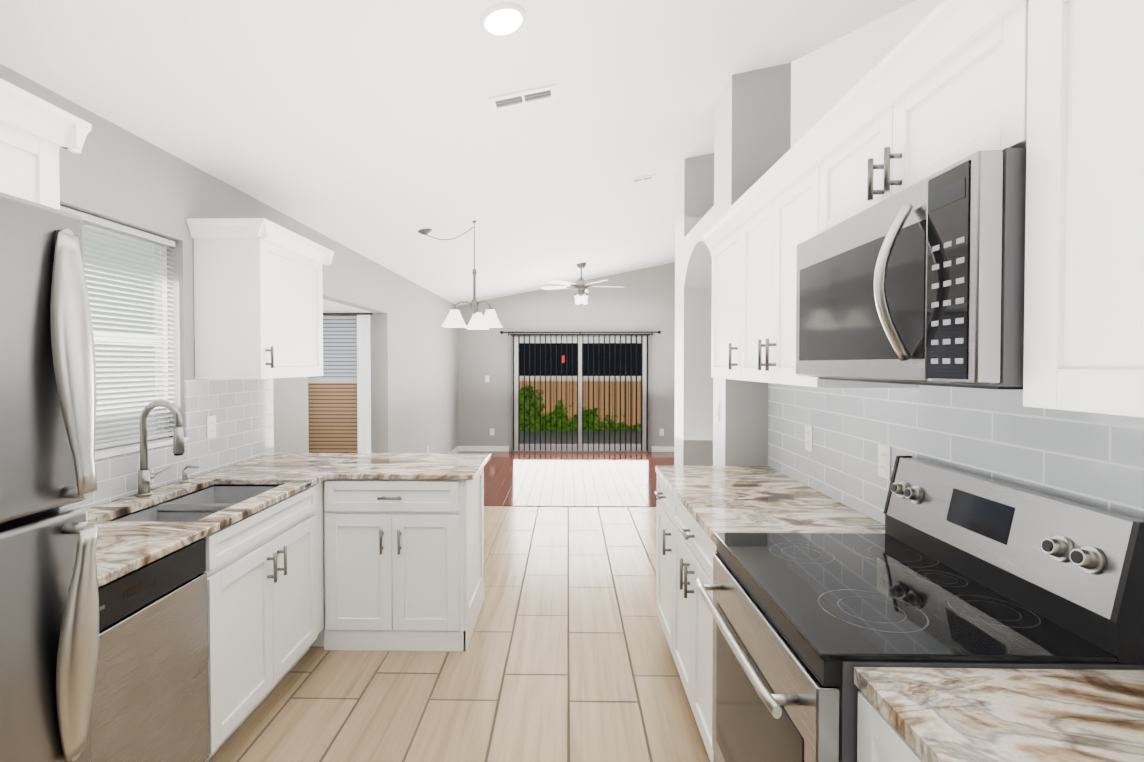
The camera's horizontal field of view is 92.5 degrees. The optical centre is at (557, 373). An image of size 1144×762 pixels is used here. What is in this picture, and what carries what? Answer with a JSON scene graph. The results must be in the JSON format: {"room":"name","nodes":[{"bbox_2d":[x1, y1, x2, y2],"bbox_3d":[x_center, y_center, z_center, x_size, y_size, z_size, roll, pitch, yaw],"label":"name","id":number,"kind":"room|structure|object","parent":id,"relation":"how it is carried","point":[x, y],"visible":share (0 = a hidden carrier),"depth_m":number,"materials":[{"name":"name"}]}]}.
{"room":"kitchen","nodes":[
{"label":"kitchen","id":0,"kind":"room"},
{"bbox_2d":[0,64,457,495],"bbox_3d":[-1.841,-0.697,3.742,0.120,4.200,11.140,0,1,1],"label":"wall","id":1,"kind":"structure","parent":0,"point":[111,171],"depth_m":3.49,"materials":[{"name":"grey paint"}]},
{"bbox_2d":[0,78,91,209],"bbox_3d":[-1.607,-0.531,0.904,0.446,0.380,1.430,0,1,1],"label":"upper cabinet","id":2,"kind":"object","parent":1,"relation":"attached to","point":[36,134],"visible":0.62,"depth_m":1.48,"materials":[{"name":"white wood"}]},
{"bbox_2d":[84,223,187,459],"bbox_3d":[-1.857,-0.148,2.261,0.136,0.962,0.752,0,1,1],"label":"kitchen window","id":3,"kind":"structure","parent":1,"relation":"in","point":[105,452],"depth_m":2.60,"materials":[{"name":"white"}]},
{"bbox_2d":[60,205,174,448],"bbox_3d":[-1.854,-0.161,2.260,0.036,0.927,0.736,0,1,1],"label":"window blinds","id":4,"kind":"object","parent":3,"relation":"attached to","point":[95,221],"visible":0.5,"depth_m":2.36,"materials":[{"name":"grey plastic"}]},
{"bbox_2d":[62,379,273,508],"bbox_3d":[-1.804,0.276,2.290,0.008,0.479,2.282,0,1,1],"label":"backsplash","id":5,"kind":"structure","parent":1,"relation":"attached to","point":[242,410],"depth_m":2.80,"materials":[{"name":"white tile"}]},
{"bbox_2d":[206,415,215,438],"bbox_3d":[-1.786,0.278,2.826,0.008,0.116,0.072,0,1,1],"label":"electrical outlet","id":6,"kind":"object","parent":5,"relation":"attached to","point":[211,426],"visible":1,"depth_m":2.82,"materials":[{"name":"white plastic"}]},
{"bbox_2d":[186,218,333,378],"bbox_3d":[-1.599,-0.365,3.048,0.381,0.780,0.790,0,1,1],"label":"upper cabinet","id":7,"kind":"object","parent":1,"relation":"attached to","point":[258,298],"visible":1,"depth_m":2.71,"materials":[{"name":"white wood"}]},
{"bbox_2d":[323,313,372,452],"bbox_3d":[-2.276,0.352,5.578,0.800,1.923,0.044,0,1,1],"label":"curtain","id":8,"kind":"object","parent":1,"relation":"in","point":[363,384],"visible":0.6,"depth_m":5.56,"materials":[{"name":"white fabric"}]},
{"bbox_2d":[449,446,458,452],"bbox_3d":[-1.704,1.299,7.438,0.011,0.090,3.568,0,1,1],"label":"baseboard","id":9,"kind":"structure","parent":1,"relation":"attached to","point":[455,450],"depth_m":8.97,"materials":[{"name":"white wood"}]},
{"bbox_2d":[323,299,373,312],"bbox_3d":[-2.296,-0.653,4.767,0.830,0.100,1.730,0,1,1],"label":"ceiling","id":10,"kind":"structure","parent":0,"point":[331,307],"depth_m":5.16,"materials":[{"name":"white paint"}]},
{"bbox_2d":[323,313,376,452],"bbox_3d":[-2.279,0.072,5.693,0.830,2.600,0.140,0,1,1],"label":"wall","id":11,"kind":"structure","parent":0,"point":[373,382],"depth_m":5.61,"materials":[{"name":"grey paint"}]},
{"bbox_2d":[0,0,915,305],"bbox_3d":[1.419,-1.683,3.664,6.640,1.284,11.140,0,1,1],"label":"ceiling","id":12,"kind":"structure","parent":0,"point":[380,132],"depth_m":2.58,"materials":[{"name":"white paint"}]},
{"bbox_2d":[418,220,502,329],"bbox_3d":[-0.808,-0.826,4.608,0.704,0.890,0.432,0,1,1],"label":"pendant chandelier","id":13,"kind":"object","parent":12,"relation":"hanging from","point":[480,321],"visible":1,"depth_m":4.53,"materials":[{"name":"white glass"}]},
{"bbox_2d":[479,2,525,34],"bbox_3d":[-0.204,-1.318,2.050,0.174,0.059,0.176,0,1,1],"label":"recessed light","id":14,"kind":"object","parent":12,"relation":"in","point":[502,18],"visible":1,"depth_m":2.02,"materials":[{"name":"white plastic"}]},
{"bbox_2d":[488,84,556,111],"bbox_3d":[-0.167,-1.341,2.670,0.326,0.073,0.130,0,1,1],"label":"ceiling vent","id":15,"kind":"object","parent":12,"relation":"in","point":[523,97],"visible":0.98,"depth_m":2.67,"materials":[{"name":"white metal"}]},
{"bbox_2d":[541,262,612,304],"bbox_3d":[0.343,-1.234,7.554,1.169,0.567,1.150,0,1,1],"label":"ceiling fan","id":16,"kind":"object","parent":12,"relation":"hanging from","point":[581,285],"visible":1,"depth_m":7.46,"materials":[{"name":"silver metal"}]},
{"bbox_2d":[630,174,655,183],"bbox_3d":[0.671,-1.526,4.301,0.198,0.048,0.090,0,1,1],"label":"ceiling vent","id":17,"kind":"object","parent":12,"relation":"in","point":[643,178],"visible":0.96,"depth_m":4.29,"materials":[{"name":"white metal"}]},
{"bbox_2d":[208,506,709,761],"bbox_3d":[0.744,1.473,1.903,7.920,0.080,7.490,0,1,1],"label":"floor","id":18,"kind":"structure","parent":0,"point":[566,656],"depth_m":2.54,"materials":[{"name":"beige tile"}]},
{"bbox_2d":[0,192,98,761],"bbox_3d":[-1.362,0.564,0.720,0.902,1.776,0.835,0,1,1],"label":"fridge","id":19,"kind":"object","parent":18,"relation":"on","point":[49,620],"visible":1,"depth_m":1.02,"materials":[{"name":"grey metal"}]},
{"bbox_2d":[90,538,208,761],"bbox_3d":[-1.488,1.002,1.587,0.568,0.872,0.602,0,1,1],"label":"dishwasher","id":20,"kind":"object","parent":18,"relation":"on","point":[150,700],"visible":0.44,"depth_m":1.64,"materials":[{"name":"grey metal"}]},
{"bbox_2d":[319,472,484,650],"bbox_3d":[-0.832,0.975,3.094,0.718,0.879,0.620,0,1,1],"label":"base cabinet","id":21,"kind":"object","parent":18,"relation":"on","point":[401,566],"depth_m":2.79,"materials":[{"name":"white wood"}]},
{"bbox_2d":[88,520,222,587],"bbox_3d":[-1.506,0.544,1.541,0.627,0.030,0.788,0,1,1],"label":"countertop","id":22,"kind":"structure","parent":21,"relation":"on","point":[124,547],"depth_m":1.73,"materials":[{"name":"white stone"}]},
{"bbox_2d":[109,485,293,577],"bbox_3d":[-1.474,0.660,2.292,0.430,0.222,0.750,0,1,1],"label":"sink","id":23,"kind":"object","parent":22,"relation":"in","point":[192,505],"depth_m":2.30,"materials":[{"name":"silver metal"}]},
{"bbox_2d":[183,453,490,487],"bbox_3d":[-1.105,0.520,3.030,1.372,0.030,0.784,0,1,1],"label":"countertop","id":24,"kind":"structure","parent":21,"relation":"on","point":[273,470],"depth_m":2.94,"materials":[{"name":"white stone"}]},
{"bbox_2d":[136,400,184,496],"bbox_3d":[-1.671,0.314,2.347,0.199,0.404,0.140,0,1,1],"label":"faucet","id":25,"kind":"object","parent":24,"relation":"on","point":[144,475],"depth_m":2.29,"materials":[{"name":"silver metal"}]},
{"bbox_2d":[180,465,199,482],"bbox_3d":[-1.723,0.472,2.568,0.090,0.081,0.040,0,1,1],"label":"soap dispenser","id":26,"kind":"object","parent":24,"relation":"on","point":[185,479],"depth_m":2.56,"materials":[{"name":"silver metal"}]},
{"bbox_2d":[654,466,884,761],"bbox_3d":[0.815,0.971,2.371,0.651,0.910,1.246,0,1,1],"label":"base cabinet","id":27,"kind":"object","parent":18,"relation":"on","point":[698,507],"visible":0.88,"depth_m":2.19,"materials":[{"name":"painted wood"},{"name":"metal"}]},
{"bbox_2d":[655,466,884,545],"bbox_3d":[0.832,0.531,2.364,0.617,0.030,1.246,0,1,1],"label":"countertop","id":28,"kind":"structure","parent":27,"relation":"on","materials":[{"name":"stone"}]},
{"bbox_2d":[854,679,929,761],"bbox_3d":[0.822,1.016,0.536,0.566,0.879,0.933,0,1,1],"label":"base cabinet","id":29,"kind":"object","parent":18,"relation":"on","point":[879,739],"depth_m":0.93,"materials":[{"name":"painted wood"},{"name":"metal"}]},
{"bbox_2d":[854,667,1143,761],"bbox_3d":[0.811,0.568,0.069,0.572,0.030,1.856,0,1,1],"label":"countertop","id":30,"kind":"structure","parent":29,"relation":"on","point":[950,714],"depth_m":0.87,"materials":[{"name":"white stone"}]},
{"bbox_2d":[696,456,1143,761],"bbox_3d":[0.760,0.854,1.375,0.689,1.176,0.736,0,1,1],"label":"range","id":31,"kind":"object","parent":18,"relation":"on","point":[953,568],"visible":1,"depth_m":1.20,"materials":[{"name":"grey"}]},
{"bbox_2d":[457,451,673,506],"bbox_3d":[0.850,1.381,7.461,7.920,0.086,3.670,0,1,1],"label":"floor","id":32,"kind":"structure","parent":0,"point":[574,478],"depth_m":7.02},
{"bbox_2d":[457,262,674,451],"bbox_3d":[1.523,-0.784,9.188,6.640,4.200,0.120,0,1,1],"label":"wall","id":33,"kind":"structure","parent":0,"point":[641,300],"depth_m":9.15,"materials":[{"name":"grey paint"}]},
{"bbox_2d":[459,446,508,451],"bbox_3d":[-1.227,1.270,9.207,0.820,0.090,0.011,0,1,1],"label":"baseboard","id":34,"kind":"structure","parent":33,"relation":"attached to","point":[506,448],"depth_m":9.20,"materials":[{"name":"white wood"}]},
{"bbox_2d":[513,335,550,450],"bbox_3d":[-0.421,0.329,9.093,0.614,1.904,0.080,0,1,1],"label":"vertical blinds","id":35,"kind":"object","parent":33,"relation":"attached to","point":[534,335],"depth_m":9.06,"materials":[{"name":"black plastic"}]},
{"bbox_2d":[556,335,566,450],"bbox_3d":[0.067,0.328,9.084,0.165,1.902,0.080,0,1,1],"label":"vertical blinds","id":36,"kind":"object","parent":33,"relation":"attached to","point":[556,335],"depth_m":9.04,"materials":[{"name":"black plastic"}]},
{"bbox_2d":[572,335,582,450],"bbox_3d":[0.331,0.328,9.079,0.166,1.901,0.080,0,1,1],"label":"vertical blinds","id":37,"kind":"object","parent":33,"relation":"attached to","point":[582,392],"depth_m":9.05,"materials":[{"name":"black plastic"}]},
{"bbox_2d":[500,330,660,335],"bbox_3d":[0.378,-0.664,9.093,2.668,0.083,0.115,0,1,1],"label":"curtain rod","id":38,"kind":"object","parent":33,"relation":"attached to","point":[580,332],"visible":1,"depth_m":9.05,"materials":[{"name":"black metal"}]},
{"bbox_2d":[514,337,647,451],"bbox_3d":[0.380,0.351,9.223,2.266,1.927,0.070,0,1,1],"label":"door frame","id":39,"kind":"structure","parent":33,"relation":"attached to","point":[569,446],"depth_m":9.20,"materials":[{"name":"white"}]},
{"bbox_2d":[588,335,647,450],"bbox_3d":[0.999,0.328,9.066,0.974,1.900,0.080,0,1,1],"label":"vertical blinds","id":40,"kind":"object","parent":33,"relation":"attached to","point":[588,335],"depth_m":9.03,"materials":[{"name":"black plastic"}]},
{"bbox_2d":[652,446,673,451],"bbox_3d":[3.148,1.272,9.124,3.146,0.090,0.011,0,1,1],"label":"baseboard","id":41,"kind":"structure","parent":33,"relation":"attached to","point":[654,448],"depth_m":9.15,"materials":[{"name":"white wood"}]},
{"bbox_2d":[674,0,942,465],"bbox_3d":[1.118,-0.678,2.592,0.420,4.200,3.587,0,1,1],"label":"wall","id":42,"kind":"structure","parent":0,"point":[767,119],"depth_m":2.98,"materials":[{"name":"white paint"}]},
{"bbox_2d":[710,224,733,378],"bbox_3d":[0.988,-0.325,2.685,0.316,0.710,0.566,0,1,1],"label":"upper cabinet","id":43,"kind":"object","parent":42,"relation":"attached to","point":[722,310],"depth_m":2.79,"materials":[{"name":"white wood"}]},
{"bbox_2d":[730,156,917,387],"bbox_3d":[0.977,-0.315,2.114,0.316,0.710,0.827,0,1,1],"label":"upper cabinet","id":44,"kind":"object","parent":42,"relation":"attached to","point":[766,239],"depth_m":2.07,"materials":[{"name":"white wood"}]},
{"bbox_2d":[810,0,1009,237],"bbox_3d":[0.962,-0.530,1.312,0.316,0.255,0.766,0,1,1],"label":"upper cabinet","id":45,"kind":"object","parent":42,"relation":"attached to","point":[954,106],"depth_m":1.20,"materials":[{"name":"white wood"}]},
{"bbox_2d":[796,148,1025,389],"bbox_3d":[0.888,-0.184,1.319,0.464,0.416,0.758,0,1,1],"label":"microwave","id":46,"kind":"object","parent":45,"relation":"attached to","point":[921,282],"visible":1,"depth_m":1.07,"materials":[{"name":"grey metal"}]},
{"bbox_2d":[1010,0,1143,417],"bbox_3d":[0.950,-0.292,0.674,0.316,0.710,0.513,0,1,1],"label":"upper cabinet","id":47,"kind":"object","parent":42,"relation":"attached to","point":[1055,88],"depth_m":0.84,"materials":[{"name":"white wood"}]},
{"bbox_3d":[1.200,0.354,0.615,0.180,2.200,4.730,0,1,1],"label":"wall","id":48,"kind":"structure","parent":0,"visible":0},
{"bbox_2d":[768,383,1143,524],"bbox_3d":[1.111,0.269,0.865,0.008,0.539,4.229,0,1,1],"label":"backsplash","id":49,"kind":"structure","parent":48,"relation":"attached to","point":[1091,459],"depth_m":1.55,"materials":[{"name":"white tile"}]},
{"bbox_2d":[805,425,812,451],"bbox_3d":[1.133,0.294,2.471,0.008,0.116,0.072,0,1,1],"label":"electrical outlet","id":50,"kind":"object","parent":49,"relation":"attached to","point":[808,438],"visible":1,"depth_m":2.46,"materials":[{"name":"white plastic"}]},
{"bbox_2d":[878,443,890,479],"bbox_3d":[1.121,0.303,1.881,0.008,0.116,0.072,0,1,1],"label":"electrical outlet","id":51,"kind":"object","parent":49,"relation":"attached to","point":[884,461],"visible":1,"depth_m":1.87,"materials":[{"name":"white plastic"}]},
{"label":"outside","id":52,"kind":"structure","parent":0,"visible":0},
{"bbox_2d":[520,431,640,443],"bbox_3d":[1.171,1.335,11.730,14.000,0.080,4.880,0,1,1],"label":"ground","id":53,"kind":"structure","parent":52,"point":[569,437],"depth_m":11.11,"materials":[{"name":"grey concrete"}]},
{"bbox_2d":[520,343,640,430],"bbox_3d":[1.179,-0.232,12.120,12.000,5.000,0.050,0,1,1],"label":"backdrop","id":54,"kind":"structure","parent":52,"point":[569,386],"depth_m":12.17,"materials":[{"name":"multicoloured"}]},
{"bbox_3d":[-2.419,0.173,5.009,0.776,1.512,1.476,0,1,1],"label":"nook window","id":55,"kind":"structure","parent":0,"visible":0},
{"bbox_2d":[308,316,357,452],"bbox_3d":[-2.320,0.152,5.668,0.586,1.480,0.035,0,1,1],"label":"blinds","id":56,"kind":"object","parent":55,"relation":"attached to","point":[332,412],"visible":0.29,"depth_m":5.66,"materials":[{"name":"grey plastic"}]}
]}

